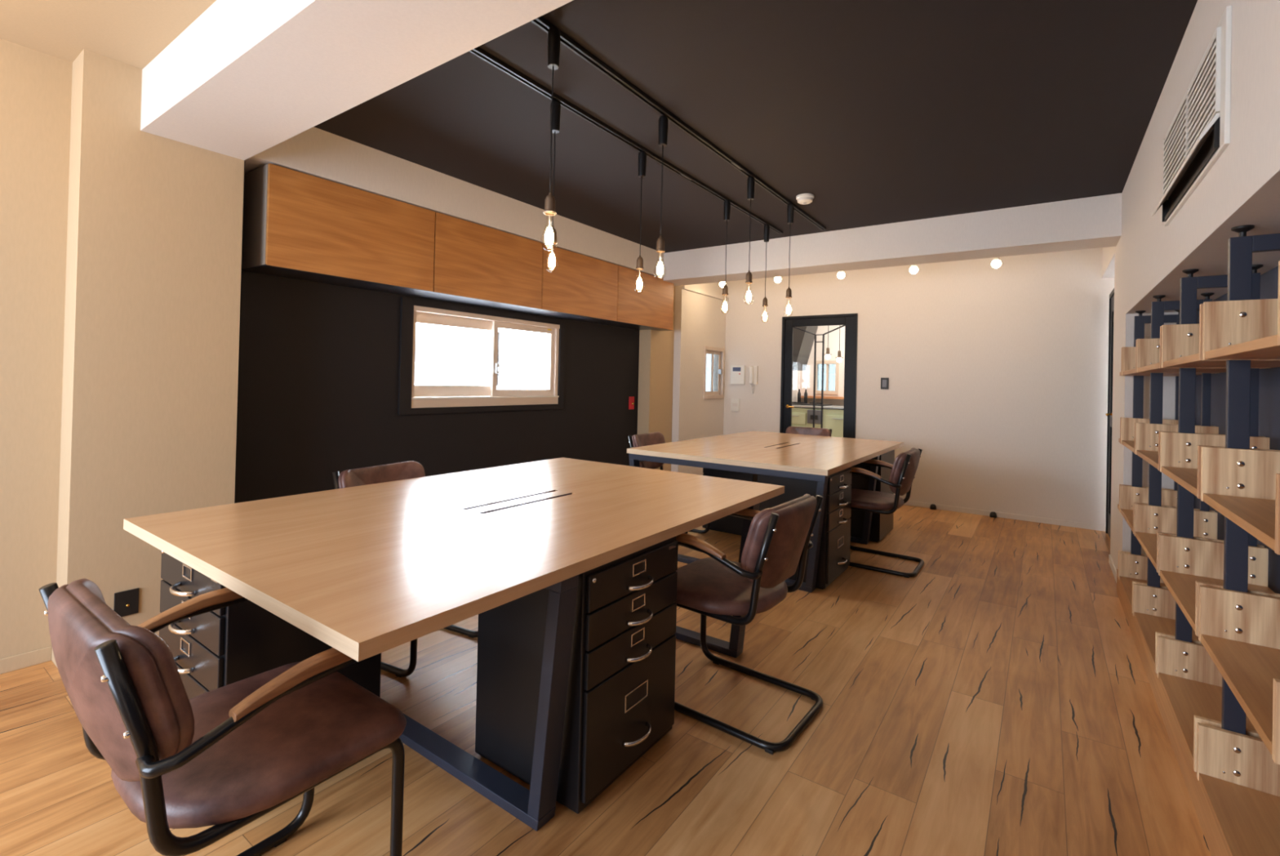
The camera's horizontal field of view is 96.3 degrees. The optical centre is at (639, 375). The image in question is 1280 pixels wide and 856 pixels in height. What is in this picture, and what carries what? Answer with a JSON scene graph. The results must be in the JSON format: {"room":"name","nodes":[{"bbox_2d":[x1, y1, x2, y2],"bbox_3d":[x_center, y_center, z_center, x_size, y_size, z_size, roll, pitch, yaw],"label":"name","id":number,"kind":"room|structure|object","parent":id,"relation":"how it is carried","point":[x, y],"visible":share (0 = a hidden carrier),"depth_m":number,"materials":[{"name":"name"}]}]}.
{"room":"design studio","nodes":[
{"label":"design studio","id":0,"kind":"room"},
{"bbox_2d":[234,160,244,502],"bbox_3d":[-2.135,0.061,2.950,0.318,2.344,0.004,1,-1,35],"label":"wall","id":1,"kind":"structure","parent":0,"point":[244,160],"depth_m":2.86,"materials":[{"name":"beige paint"}]},
{"bbox_2d":[140,0,573,159],"bbox_3d":[-0.582,-1.212,1.637,3.699,0.311,0.403,1,-1,35],"label":"beam","id":2,"kind":"structure","parent":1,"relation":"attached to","point":[245,78],"depth_m":1.99,"materials":[{"name":"white paint"}]},
{"bbox_2d":[0,38,675,658],"bbox_3d":[-1.854,-0.058,3.448,0.440,2.603,7.600,1,-1,35],"label":"wall","id":3,"kind":"structure","parent":0,"point":[121,242],"depth_m":2.47,"materials":[{"name":"beige paint"}]},
{"bbox_2d":[0,632,159,673],"bbox_3d":[-3.036,1.171,1.578,0.199,0.060,3.232,1,-1,35],"label":"baseboard","id":4,"kind":"structure","parent":3,"relation":"attached to","point":[15,662],"depth_m":2.40,"materials":[{"name":"beige wood"}]},
{"bbox_2d":[113,587,139,616],"bbox_3d":[-2.253,0.997,2.515,0.012,0.110,0.083,1,-1,35],"label":"wall socket","id":5,"kind":"object","parent":3,"relation":"attached to","point":[126,602],"visible":0.86,"depth_m":2.52,"materials":[{"name":"black plastic"}]},
{"bbox_2d":[244,126,663,277],"bbox_3d":[-0.993,-1.217,4.535,0.320,0.288,3.858,1,-1,35],"label":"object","id":6,"kind":"structure","parent":3,"relation":"attached to","point":[314,152],"depth_m":3.75,"materials":[{"name":"white paint"}]},
{"bbox_2d":[662,192,1121,286],"bbox_3d":[1.781,-1.133,5.151,3.885,0.321,0.350,1,-1,35],"label":"beam","id":7,"kind":"structure","parent":3,"relation":"attached to","point":[1091,222],"depth_m":4.64,"materials":[{"name":"white paint"}]},
{"bbox_2d":[235,271,639,502],"bbox_3d":[-1.190,0.019,4.667,0.120,2.500,3.960,1,-1,35],"label":"wall","id":8,"kind":"structure","parent":0,"point":[319,362],"depth_m":3.70,"materials":[{"name":"black paint"}]},
{"bbox_2d":[241,163,435,295],"bbox_3d":[-1.764,-0.827,3.452,0.319,0.529,0.988,1,-1,35],"label":"upper cabinet","id":9,"kind":"object","parent":8,"relation":"attached to","point":[297,225],"visible":0.97,"depth_m":3.24,"materials":[{"name":"brown wood"}]},
{"bbox_2d":[405,212,542,311],"bbox_3d":[-1.193,-0.807,4.261,0.319,0.529,0.986,1,-1,35],"label":"upper cabinet","id":10,"kind":"object","parent":8,"relation":"attached to","point":[474,264],"visible":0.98,"depth_m":4.11,"materials":[{"name":"brown wood"}]},
{"bbox_2d":[397,297,565,414],"bbox_3d":[-1.167,-0.119,4.574,0.020,0.805,1.630,1,-1,35],"label":"trim","id":11,"kind":"structure","parent":8,"relation":"attached to","point":[406,313],"depth_m":4.14,"materials":[{"name":"black wood"}]},
{"bbox_2d":[411,305,559,408],"bbox_3d":[-1.202,-0.119,4.614,0.138,0.715,1.475,1,-1,35],"label":"window","id":12,"kind":"structure","parent":8,"relation":"in","point":[422,396],"depth_m":4.58,"materials":[{"name":"beige metal"}]},
{"bbox_2d":[515,243,617,322],"bbox_3d":[-0.623,-0.787,5.069,0.319,0.529,0.984,1,-1,35],"label":"upper cabinet","id":13,"kind":"object","parent":8,"relation":"attached to","point":[583,288],"visible":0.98,"depth_m":4.94,"materials":[{"name":"brown wood"}]},
{"bbox_2d":[628,396,634,408],"bbox_3d":[-0.083,0.289,6.110,0.030,0.135,0.085,1,-1,35],"label":"plate","id":14,"kind":"object","parent":8,"relation":"attached to","point":[631,399],"visible":1,"depth_m":6.11,"materials":[{"name":"red plastic"}]},
{"bbox_2d":[592,265,673,330],"bbox_3d":[-0.052,-0.768,5.878,0.319,0.529,0.988,1,-1,35],"label":"upper cabinet","id":15,"kind":"object","parent":8,"relation":"attached to","point":[652,308],"visible":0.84,"depth_m":5.75,"materials":[{"name":"brown wood"}]},
{"bbox_2d":[0,0,1197,253],"bbox_3d":[-0.459,-1.370,2.189,4.195,0.100,7.100,1,-1,35],"label":"ceiling","id":16,"kind":"structure","parent":0,"point":[882,112],"depth_m":2.76,"materials":[{"name":"paint"}]},
{"bbox_2d":[469,46,782,234],"bbox_3d":[0.193,-1.302,3.574,0.037,0.020,3.652,1,-1,35],"label":"track","id":17,"kind":"object","parent":16,"relation":"attached to","point":[479,52],"visible":0.61,"depth_m":2.98,"materials":[{"name":"black metal"}]},
{"bbox_2d":[545,100,560,271],"bbox_3d":[-0.413,-0.905,2.746,0.061,0.816,0.061,1,-1,35],"label":"pendant lamp","id":18,"kind":"object","parent":17,"relation":"hanging from","point":[557,105],"visible":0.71,"depth_m":2.73,"materials":[{"name":"black metal"}]},
{"bbox_2d":[551,226,556,244],"bbox_3d":[-0.418,-0.677,2.744,0.045,0.082,0.044,1,-1,35],"label":"socket","id":19,"kind":"object","parent":18,"relation":"attached to","point":[554,231],"depth_m":2.73,"materials":[{"name":"white glass"}]},
{"bbox_2d":[635,151,646,293],"bbox_3d":[0.005,-0.889,3.324,0.061,0.819,0.061,1,-1,35],"label":"pendant lamp","id":20,"kind":"object","parent":17,"relation":"hanging from","point":[642,154],"visible":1,"depth_m":3.31,"materials":[{"name":"black metal"}]},
{"bbox_2d":[635,255,643,270],"bbox_3d":[0.000,-0.659,3.322,0.045,0.082,0.044,1,-1,35],"label":"socket","id":21,"kind":"object","parent":20,"relation":"attached to","point":[639,260],"depth_m":3.31,"materials":[{"name":"brown metal"}]},
{"bbox_2d":[720,200,730,311],"bbox_3d":[0.627,-0.864,4.181,0.061,0.826,0.061,1,-1,35],"label":"pendant lamp","id":22,"kind":"object","parent":17,"relation":"hanging from","point":[726,203],"visible":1,"depth_m":4.17,"materials":[{"name":"black metal"}]},
{"bbox_2d":[722,284,728,295],"bbox_3d":[0.622,-0.631,4.179,0.045,0.082,0.044,1,-1,35],"label":"socket","id":23,"kind":"object","parent":22,"relation":"attached to","point":[725,289],"depth_m":4.16,"materials":[{"name":"brown metal"}]},
{"bbox_2d":[762,223,769,319],"bbox_3d":[1.049,-0.851,4.779,0.061,0.821,0.061,1,-1,35],"label":"pendant lamp","id":24,"kind":"object","parent":17,"relation":"hanging from","point":[766,227],"visible":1,"depth_m":4.77,"materials":[{"name":"black metal"}]},
{"bbox_2d":[531,16,826,230],"bbox_3d":[0.505,-1.296,3.396,0.037,0.020,3.722,1,-1,35],"label":"track","id":25,"kind":"object","parent":16,"relation":"attached to","point":[540,22],"visible":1,"depth_m":2.78,"materials":[{"name":"black metal"}]},
{"bbox_2d":[541,26,560,248],"bbox_3d":[-0.336,-0.895,2.176,0.061,0.841,0.061,1,-1,35],"label":"pendant lamp","id":26,"kind":"object","parent":25,"relation":"hanging from","point":[553,33],"visible":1,"depth_m":2.16,"materials":[{"name":"black metal"}]},
{"bbox_2d":[543,192,555,215],"bbox_3d":[-0.341,-0.655,2.174,0.045,0.082,0.044,1,-1,35],"label":"socket","id":27,"kind":"object","parent":26,"relation":"attached to","point":[549,204],"depth_m":2.16,"materials":[{"name":"brown metal"}]},
{"bbox_2d":[653,115,668,279],"bbox_3d":[0.109,-0.892,2.879,0.061,0.816,0.061,1,-1,35],"label":"pendant lamp","id":28,"kind":"object","parent":25,"relation":"hanging from","point":[663,120],"visible":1,"depth_m":2.87,"materials":[{"name":"black metal"}]},
{"bbox_2d":[656,235,665,253],"bbox_3d":[0.104,-0.664,2.877,0.045,0.082,0.044,1,-1,35],"label":"socket","id":29,"kind":"object","parent":28,"relation":"attached to","point":[660,242],"depth_m":2.86,"materials":[{"name":"brown metal"}]},
{"bbox_2d":[743,176,755,301],"bbox_3d":[0.707,-0.869,3.692,0.061,0.821,0.061,1,-1,35],"label":"pendant lamp","id":30,"kind":"object","parent":25,"relation":"hanging from","point":[751,180],"visible":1,"depth_m":3.68,"materials":[{"name":"black metal"}]},
{"bbox_2d":[745,270,752,283],"bbox_3d":[0.702,-0.638,3.690,0.045,0.082,0.044,1,-1,35],"label":"socket","id":31,"kind":"object","parent":30,"relation":"attached to","point":[748,275],"depth_m":3.67,"materials":[{"name":"brown metal"}]},
{"bbox_2d":[785,203,794,315],"bbox_3d":[1.102,-0.850,4.222,0.061,0.831,0.061,1,-1,35],"label":"pendant lamp","id":32,"kind":"object","parent":25,"relation":"hanging from","point":[790,207],"visible":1,"depth_m":4.21,"materials":[{"name":"black metal"}]},
{"bbox_2d":[785,286,791,297],"bbox_3d":[1.096,-0.615,4.220,0.045,0.082,0.044,1,-1,35],"label":"socket","id":33,"kind":"object","parent":32,"relation":"attached to","point":[788,291],"depth_m":4.20,"materials":[{"name":"brown metal"}]},
{"bbox_2d":[795,193,813,204],"bbox_3d":[1.181,-1.260,4.102,0.124,0.052,0.124,1,-1,35],"label":"smoke detector","id":34,"kind":"object","parent":16,"relation":"attached to","point":[803,198],"visible":1,"depth_m":4.06,"materials":[{"name":"white plastic"}]},
{"bbox_2d":[0,504,1211,855],"bbox_3d":[0.787,1.336,3.753,5.100,0.060,11.800,1,-1,35],"label":"floor","id":35,"kind":"structure","parent":0,"point":[997,697],"depth_m":1.99,"materials":[{"name":"brown wood"}]},
{"bbox_2d":[38,577,406,855],"bbox_3d":[-0.900,0.837,1.253,0.588,0.818,0.604,1,-1,35],"label":"chair","id":36,"kind":"object","parent":35,"relation":"on","point":[226,757],"visible":0.95,"depth_m":1.09,"materials":[{"name":"brown leather"}]},
{"bbox_2d":[159,550,381,698],"bbox_3d":[-1.230,0.891,1.882,0.510,0.705,0.511,1,-1,35],"label":"filing cabinet","id":37,"kind":"object","parent":35,"relation":"on","point":[211,650],"visible":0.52,"depth_m":1.66,"materials":[{"name":"black metal"}]},
{"bbox_2d":[332,460,477,676],"bbox_3d":[-1.076,0.845,2.683,0.604,0.818,0.588,1,-1,27],"label":"chair","id":38,"kind":"object","parent":35,"relation":"on","point":[411,468],"visible":0.16,"depth_m":2.73,"materials":[{"name":"brown leather"}]},
{"bbox_2d":[123,457,784,830],"bbox_3d":[-0.523,0.889,2.390,1.490,0.750,2.165,1,-1,35],"label":"office desk","id":39,"kind":"object","parent":35,"relation":"on","point":[367,571],"visible":0.81,"depth_m":1.75,"materials":[{"name":"brown wood"}]},
{"bbox_2d":[475,535,678,813],"bbox_3d":[-0.186,0.916,1.965,0.511,0.705,0.510,1,-1,35],"label":"filing cabinet","id":40,"kind":"object","parent":35,"relation":"on","point":[620,693],"visible":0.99,"depth_m":1.79,"materials":[{"name":"black metal"}]},
{"bbox_2d":[627,431,710,545],"bbox_3d":[0.232,0.892,4.695,0.604,0.818,0.588,1,-1,31],"label":"chair","id":41,"kind":"object","parent":35,"relation":"on","point":[654,437],"visible":0.19,"depth_m":4.77,"materials":[{"name":"brown leather"}]},
{"bbox_2d":[702,467,757,535],"bbox_3d":[0.853,0.966,5.008,0.511,0.705,0.510,1,-1,35],"label":"filing cabinet","id":42,"kind":"object","parent":35,"relation":"on","point":[728,523],"visible":0.16,"depth_m":4.77,"materials":[{"name":"black metal"}]},
{"bbox_2d":[674,493,823,754],"bbox_3d":[0.383,0.875,2.284,0.604,0.818,0.588,1,-1,38],"label":"chair","id":43,"kind":"object","parent":35,"relation":"on","point":[778,538],"visible":0.87,"depth_m":2.10,"materials":[{"name":"brown leather"}]},
{"bbox_2d":[626,431,903,591],"bbox_3d":[1.153,0.948,4.765,1.490,0.750,2.260,1,-1,35],"label":"office desk","id":44,"kind":"object","parent":35,"relation":"on","point":[791,455],"visible":0.62,"depth_m":4.15,"materials":[{"name":"brown wood"}]},
{"bbox_2d":[757,466,851,588],"bbox_3d":[1.119,0.961,3.822,0.511,0.705,0.510,1,-1,35],"label":"filing cabinet","id":45,"kind":"object","parent":35,"relation":"on","point":[835,543],"visible":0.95,"depth_m":3.63,"materials":[{"name":"black metal"}]},
{"bbox_2d":[785,426,831,436],"bbox_3d":[1.603,0.932,5.714,0.588,0.818,0.604,1,-1,35],"label":"chair","id":46,"kind":"object","parent":35,"relation":"on","point":[791,429],"visible":0.12,"depth_m":5.88,"materials":[{"name":"brown leather"}]},
{"bbox_2d":[791,404,843,437],"bbox_3d":[2.646,0.893,8.082,1.140,0.945,0.642,1,-1,35],"label":"kitchen cabinet","id":47,"kind":"object","parent":35,"relation":"on","point":[833,419],"depth_m":7.83,"materials":[{"name":"green paint"}]},
{"bbox_2d":[791,401,831,405],"bbox_3d":[2.429,0.397,8.249,0.550,0.038,0.400,1,-1,35],"label":"cooktop","id":48,"kind":"object","parent":47,"relation":"in","point":[794,402],"visible":0.78,"depth_m":8.14,"materials":[{"name":"black metal"}]},
{"bbox_2d":[807,409,821,423],"bbox_3d":[2.400,0.563,7.892,0.200,0.190,0.042,1,-1,35],"label":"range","id":49,"kind":"object","parent":47,"relation":"in","point":[810,412],"visible":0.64,"depth_m":7.88,"materials":[{"name":"grey metal"}]},
{"bbox_2d":[791,404,843,408],"bbox_3d":[2.663,0.438,8.095,1.140,0.035,0.620,1,-1,35],"label":"countertop","id":50,"kind":"structure","parent":47,"relation":"on","point":[839,406],"depth_m":7.92,"materials":[{"name":"white stone"}]},
{"bbox_2d":[849,449,894,541],"bbox_3d":[1.866,0.988,4.953,0.511,0.705,0.510,1,-1,35],"label":"filing cabinet","id":51,"kind":"object","parent":35,"relation":"on","point":[882,524],"visible":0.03,"depth_m":4.69,"materials":[{"name":"black metal"}]},
{"bbox_2d":[848,447,924,577],"bbox_3d":[1.686,0.920,4.108,0.604,0.818,0.588,1,-1,35],"label":"chair","id":52,"kind":"object","parent":35,"relation":"on","point":[904,468],"visible":0.77,"depth_m":3.91,"materials":[{"name":"brown leather"}]},
{"bbox_2d":[1117,310,1179,582],"bbox_3d":[3.055,0.481,3.413,0.300,1.745,0.069,1,-1,35],"label":"shelving unit","id":53,"kind":"object","parent":35,"relation":"on","point":[1133,564],"visible":0.44,"depth_m":3.44,"materials":[{"name":"grey"}]},
{"bbox_2d":[1121,440,1134,452],"bbox_3d":[2.861,0.397,3.134,0.298,0.023,0.619,1,-1,35],"label":"shelf board","id":54,"kind":"object","parent":53,"relation":"attached to","point":[1129,444],"visible":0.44,"depth_m":3.26,"materials":[{"name":"brown wood"}]},
{"bbox_2d":[1119,575,1166,608],"bbox_3d":[2.843,1.215,3.127,0.298,0.023,0.619,1,-1,35],"label":"shelf board","id":55,"kind":"object","parent":53,"relation":"attached to","point":[1126,582],"visible":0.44,"depth_m":3.31,"materials":[{"name":"brown wood"}]},
{"bbox_2d":[1122,368,1201,375],"bbox_3d":[2.870,-0.020,3.138,0.298,0.023,0.619,1,-1,35],"label":"shelf board","id":56,"kind":"object","parent":53,"relation":"attached to","point":[1132,371],"visible":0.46,"depth_m":3.17,"materials":[{"name":"brown wood"}]},
{"bbox_2d":[1131,292,1218,619],"bbox_3d":[2.660,0.468,2.853,0.300,1.745,0.069,1,-1,35],"label":"shelving unit","id":57,"kind":"object","parent":35,"relation":"on","point":[1150,597],"visible":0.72,"depth_m":2.88,"materials":[{"name":"grey"}]},
{"bbox_2d":[1120,508,1133,531],"bbox_3d":[2.852,0.809,3.131,0.298,0.023,0.619,1,-1,35],"label":"shelf board","id":58,"kind":"object","parent":57,"relation":"attached to","point":[1127,514],"visible":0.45,"depth_m":3.27,"materials":[{"name":"brown wood"}]},
{"bbox_2d":[1133,611,1199,668],"bbox_3d":[2.425,1.201,2.536,0.298,0.023,0.695,1,-1,35],"label":"shelf board","id":59,"kind":"object","parent":57,"relation":"attached to","point":[1148,624],"visible":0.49,"depth_m":2.71,"materials":[{"name":"brown wood"}]},
{"bbox_2d":[1155,264,1271,686],"bbox_3d":[2.221,0.452,2.230,0.300,1.745,0.069,1,-1,35],"label":"shelving unit","id":60,"kind":"object","parent":35,"relation":"on","point":[1180,655],"visible":0.59,"depth_m":2.25,"materials":[{"name":"grey"}]},
{"bbox_2d":[1135,531,1156,569],"bbox_3d":[2.434,0.795,2.539,0.298,0.023,0.695,1,-1,35],"label":"shelf board","id":61,"kind":"object","parent":60,"relation":"attached to","point":[1148,541],"visible":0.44,"depth_m":2.68,"materials":[{"name":"brown wood"}]},
{"bbox_2d":[1136,449,1158,468],"bbox_3d":[2.444,0.382,2.543,0.298,0.023,0.695,1,-1,35],"label":"shelf board","id":62,"kind":"object","parent":60,"relation":"attached to","point":[1150,456],"visible":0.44,"depth_m":2.67,"materials":[{"name":"brown wood"}]},
{"bbox_2d":[1137,362,1262,373],"bbox_3d":[2.453,-0.035,2.546,0.298,0.023,0.695,1,-1,35],"label":"shelf board","id":63,"kind":"object","parent":60,"relation":"attached to","point":[1154,367],"visible":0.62,"depth_m":2.56,"materials":[{"name":"brown wood"}]},
{"bbox_2d":[1158,671,1256,764],"bbox_3d":[1.994,1.186,1.925,0.298,0.023,0.667,1,-1,35],"label":"shelf board","id":64,"kind":"object","parent":60,"relation":"attached to","point":[1186,697],"visible":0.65,"depth_m":2.07,"materials":[{"name":"brown wood"}]},
{"bbox_2d":[1193,224,1279,796],"bbox_3d":[1.798,0.437,1.631,0.300,1.745,0.069,1,-1,35],"label":"shelving unit","id":65,"kind":"object","parent":35,"relation":"on","point":[1225,749],"visible":0.89,"depth_m":1.66,"materials":[{"name":"grey"}]},
{"bbox_2d":[1161,466,1197,496],"bbox_3d":[2.013,0.367,1.932,0.298,0.023,0.667,1,-1,35],"label":"shelf board","id":66,"kind":"object","parent":65,"relation":"attached to","point":[1187,477],"visible":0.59,"depth_m":2.05,"materials":[{"name":"brown wood"}]},
{"bbox_2d":[1160,569,1274,631],"bbox_3d":[2.003,0.780,1.928,0.298,0.023,0.667,1,-1,35],"label":"shelf board","id":67,"kind":"object","parent":65,"relation":"attached to","point":[1182,586],"visible":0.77,"depth_m":2.09,"materials":[{"name":"brown wood"}]},
{"bbox_2d":[1162,353,1279,367],"bbox_3d":[2.022,-0.050,1.935,0.298,0.023,0.667,1,-1,35],"label":"shelf board","id":68,"kind":"object","parent":65,"relation":"attached to","point":[1190,361],"visible":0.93,"depth_m":1.96,"materials":[{"name":"brown wood"}]},
{"bbox_2d":[1271,260,1279,764],"bbox_3d":[1.381,0.423,1.041,0.300,1.745,0.069,1,-1,35],"label":"shelving unit","id":69,"kind":"object","parent":35,"relation":"on","point":[1276,686],"visible":1,"depth_m":1.14,"materials":[{"name":"grey"}]},
{"bbox_2d":[1202,493,1275,551],"bbox_3d":[1.593,0.352,1.337,0.298,0.023,0.655,1,-1,35],"label":"shelf board","id":70,"kind":"object","parent":69,"relation":"attached to","point":[1256,516],"visible":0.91,"depth_m":1.44,"materials":[{"name":"brown wood"}]},
{"bbox_2d":[1199,772,1279,855],"bbox_3d":[1.574,1.171,1.330,0.298,0.023,0.655,1,-1,35],"label":"shelf board","id":71,"kind":"object","parent":69,"relation":"attached to","point":[1247,819],"visible":1,"depth_m":1.51,"materials":[{"name":"brown wood"}]},
{"bbox_2d":[1200,633,1279,754],"bbox_3d":[1.583,0.765,1.333,0.298,0.023,0.655,1,-1,35],"label":"shelf board","id":72,"kind":"object","parent":69,"relation":"attached to","point":[1249,670],"visible":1,"depth_m":1.46,"materials":[{"name":"brown wood"}]},
{"bbox_2d":[1204,334,1279,359],"bbox_3d":[1.602,-0.065,1.341,0.298,0.023,0.655,1,-1,35],"label":"shelf board","id":73,"kind":"object","parent":69,"relation":"attached to","point":[1265,348],"visible":1,"depth_m":1.41,"materials":[{"name":"brown wood"}]},
{"bbox_2d":[671,281,726,475],"bbox_3d":[0.754,0.032,7.004,0.120,2.603,1.220,1,-1,35],"label":"wall","id":74,"kind":"structure","parent":0,"point":[700,322],"depth_m":6.74,"materials":[{"name":"white paint"}]},
{"bbox_2d":[681,284,728,301],"bbox_3d":[0.806,-0.992,6.919,0.035,0.040,1.100,1,-1,35],"label":"trim","id":75,"kind":"structure","parent":74,"relation":"attached to","point":[684,286],"depth_m":6.84,"materials":[{"name":"white wood"}]},
{"bbox_2d":[702,346,724,399],"bbox_3d":[0.888,-0.038,7.149,0.110,0.640,0.510,1,-1,35],"label":"window","id":76,"kind":"structure","parent":74,"relation":"in","point":[713,371],"depth_m":7.17,"materials":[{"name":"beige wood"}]},
{"bbox_2d":[791,324,844,405],"bbox_3d":[3.177,0.091,7.386,3.020,2.600,2.200,1,-1,35],"label":"wall","id":77,"kind":"structure","parent":0,"point":[802,380],"depth_m":8.78,"materials":[{"name":"beige paint"}]},
{"bbox_2d":[792,325,817,370],"bbox_3d":[2.269,-0.633,8.173,0.385,1.100,0.450,1,-1,35],"label":"range hood","id":78,"kind":"object","parent":77,"relation":"attached to","point":[803,341],"visible":0.35,"depth_m":8.00,"materials":[{"name":"grey"}]},
{"bbox_2d":[800,395,844,399],"bbox_3d":[2.876,0.325,8.577,0.920,0.030,0.349,1,-1,35],"label":"ledge","id":79,"kind":"object","parent":77,"relation":"attached to","point":[802,396],"visible":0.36,"depth_m":8.50,"materials":[{"name":"brown wood"}]},
{"bbox_2d":[815,360,839,394],"bbox_3d":[2.883,0.022,8.831,0.370,0.510,0.100,1,-1,35],"label":"window","id":80,"kind":"structure","parent":77,"relation":"in","point":[831,368],"depth_m":8.80,"materials":[{"name":"beige glass"}]},
{"bbox_2d":[723,247,1114,525],"bbox_3d":[2.741,0.070,6.274,4.250,2.603,0.120,1,-1,35],"label":"wall","id":81,"kind":"structure","parent":0,"point":[998,375],"depth_m":5.76,"materials":[{"name":"white paint"}]},
{"bbox_2d":[730,398,739,411],"bbox_3d":[1.206,0.366,7.266,0.115,0.160,0.018,1,-1,35],"label":"blank plate","id":82,"kind":"object","parent":81,"relation":"attached to","point":[735,402],"visible":1,"depth_m":7.26,"materials":[{"name":"white plastic"}]},
{"bbox_2d":[730,364,745,384],"bbox_3d":[1.236,-0.014,7.244,0.190,0.240,0.034,1,-1,35],"label":"monitor","id":83,"kind":"object","parent":81,"relation":"attached to","point":[737,371],"visible":1,"depth_m":7.23,"materials":[{"name":"white plastic"}]},
{"bbox_2d":[749,365,757,393],"bbox_3d":[1.404,0.045,7.111,0.100,0.343,0.055,1,-1,35],"label":"handset","id":84,"kind":"object","parent":81,"relation":"attached to","point":[753,369],"visible":1,"depth_m":7.09,"materials":[{"name":"white plastic"}]},
{"bbox_2d":[779,313,857,438],"bbox_3d":[2.081,0.327,6.701,0.879,2.067,0.183,1,-1,35],"label":"door","id":85,"kind":"structure","parent":81,"relation":"in","point":[850,321],"depth_m":6.65,"materials":[{"name":"black paint"}]},
{"bbox_2d":[880,377,888,389],"bbox_3d":[2.665,0.082,6.244,0.080,0.125,0.017,1,-1,35],"label":"light switch","id":86,"kind":"object","parent":81,"relation":"attached to","point":[884,381],"visible":1,"depth_m":6.24,"materials":[{"name":"black plastic"}]},
{"bbox_2d":[903,500,1105,531],"bbox_3d":[2.651,1.345,6.227,3.910,0.050,0.009,1,-1,35],"label":"baseboard","id":87,"kind":"structure","parent":81,"relation":"attached to","point":[1038,519],"depth_m":5.54,"materials":[{"name":"white wood"}]},
{"bbox_2d":[1102,0,1279,568],"bbox_3d":[1.874,-0.016,1.563,0.435,2.653,8.820,1,-1,35],"label":"wall","id":88,"kind":"structure","parent":0,"point":[1149,257],"depth_m":2.10,"materials":[{"name":"white paint"}]},
{"bbox_2d":[1108,554,1116,582],"bbox_3d":[3.234,1.332,3.905,0.009,0.060,0.750,1,-1,35],"label":"baseboard","id":89,"kind":"structure","parent":88,"relation":"attached to","point":[1110,560],"depth_m":3.96,"materials":[{"name":"white wood"}]},
{"bbox_2d":[1116,573,1228,855],"bbox_3d":[1.951,1.258,2.107,0.016,0.119,3.649,1,-1,35],"label":"trim","id":90,"kind":"structure","parent":88,"relation":"attached to","point":[1215,844],"depth_m":1.95,"materials":[{"name":"brown wood"}]},
{"bbox_2d":[1151,5,1231,226],"bbox_3d":[1.901,-0.827,2.007,0.056,0.385,0.985,1,-1,35],"label":"air conditioner","id":91,"kind":"object","parent":88,"relation":"attached to","point":[1198,133],"visible":1,"depth_m":1.82,"materials":[{"name":"white plastic"}]},
{"bbox_2d":[1162,91,1186,196],"bbox_3d":[2.048,-0.866,2.188,0.017,0.243,0.478,1,-1,35],"label":"grille","id":92,"kind":"object","parent":91,"relation":"attached to","point":[1175,143],"depth_m":2.17,"materials":[{"name":"white plastic"}]},
{"bbox_2d":[1168,129,1213,209],"bbox_3d":[1.929,-0.695,2.005,0.003,0.098,0.910,1,-1,35],"label":"outlet","id":93,"kind":"object","parent":91,"relation":"attached to","point":[1202,162],"depth_m":1.95,"materials":[{"name":"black plastic"}]},
{"bbox_2d":[1186,26,1221,157],"bbox_3d":[1.786,-0.876,1.816,0.017,0.243,0.424,1,-1,35],"label":"grille","id":94,"kind":"object","parent":91,"relation":"attached to","point":[1203,96],"depth_m":1.77,"materials":[{"name":"white plastic"}]},
{"bbox_2d":[1194,266,1279,593],"bbox_3d":[1.783,0.433,1.206,0.100,1.745,5.350,1,-1,35],"label":"wall","id":95,"kind":"structure","parent":0,"point":[1268,378],"depth_m":2.28,"materials":[{"name":"paint"}]},
{"bbox_3d":[2.282,-1.289,5.579,4.365,0.079,1.600,1,-1,35],"label":"ceiling","id":96,"kind":"structure","parent":0,"visible":0},
{"bbox_2d":[909,264,918,274],"bbox_3d":[2.568,-1.099,5.372,0.090,0.289,0.090,1,-1,35],"label":"globe lamp","id":97,"kind":"object","parent":96,"relation":"hanging from","point":[913,268],"visible":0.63,"depth_m":5.35,"materials":[{"name":"white glass"}]},
{"bbox_2d":[991,257,1001,267],"bbox_3d":[3.106,-1.087,4.992,0.090,0.296,0.090,1,-1,35],"label":"globe lamp","id":98,"kind":"object","parent":96,"relation":"hanging from","point":[996,263],"visible":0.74,"depth_m":4.97,"materials":[{"name":"white glass"}]},
{"bbox_3d":[3.085,-1.241,7.484,3.320,0.060,2.200,1,-1,35],"label":"ceiling","id":99,"kind":"structure","parent":0,"visible":0},
{"bbox_2d":[824,325,831,359],"bbox_3d":[2.667,-0.723,8.109,0.110,0.982,0.108,1,-1,35],"label":"pendant","id":100,"kind":"object","parent":99,"relation":"hanging from","point":[828,354],"visible":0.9,"depth_m":8.09,"materials":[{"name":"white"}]},
{"bbox_2d":[835,328,842,362],"bbox_3d":[2.797,-0.699,8.016,0.110,1.027,0.108,1,-1,35],"label":"pendant","id":101,"kind":"object","parent":99,"relation":"hanging from","point":[838,357],"visible":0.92,"depth_m":8.00,"materials":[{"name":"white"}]},
{"bbox_3d":[4.101,0.238,4.588,0.280,2.300,1.300,1,-1,35],"label":"wall","id":102,"kind":"structure","parent":0,"visible":0},
{"bbox_2d":[1105,288,1114,537],"bbox_3d":[3.893,0.324,4.688,0.143,2.119,1.010,1,-1,35],"label":"door","id":103,"kind":"structure","parent":102,"relation":"in","point":[1108,527],"depth_m":5.02,"materials":[{"name":"black paint"}]},
{"label":"outside","id":104,"kind":"structure","parent":0,"visible":0},
{"bbox_2d":[414,322,523,396],"bbox_3d":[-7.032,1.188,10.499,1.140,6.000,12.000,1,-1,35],"label":"window pane","id":105,"kind":"structure","parent":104,"point":[446,355],"depth_m":13.56,"materials":[{"name":"white"}]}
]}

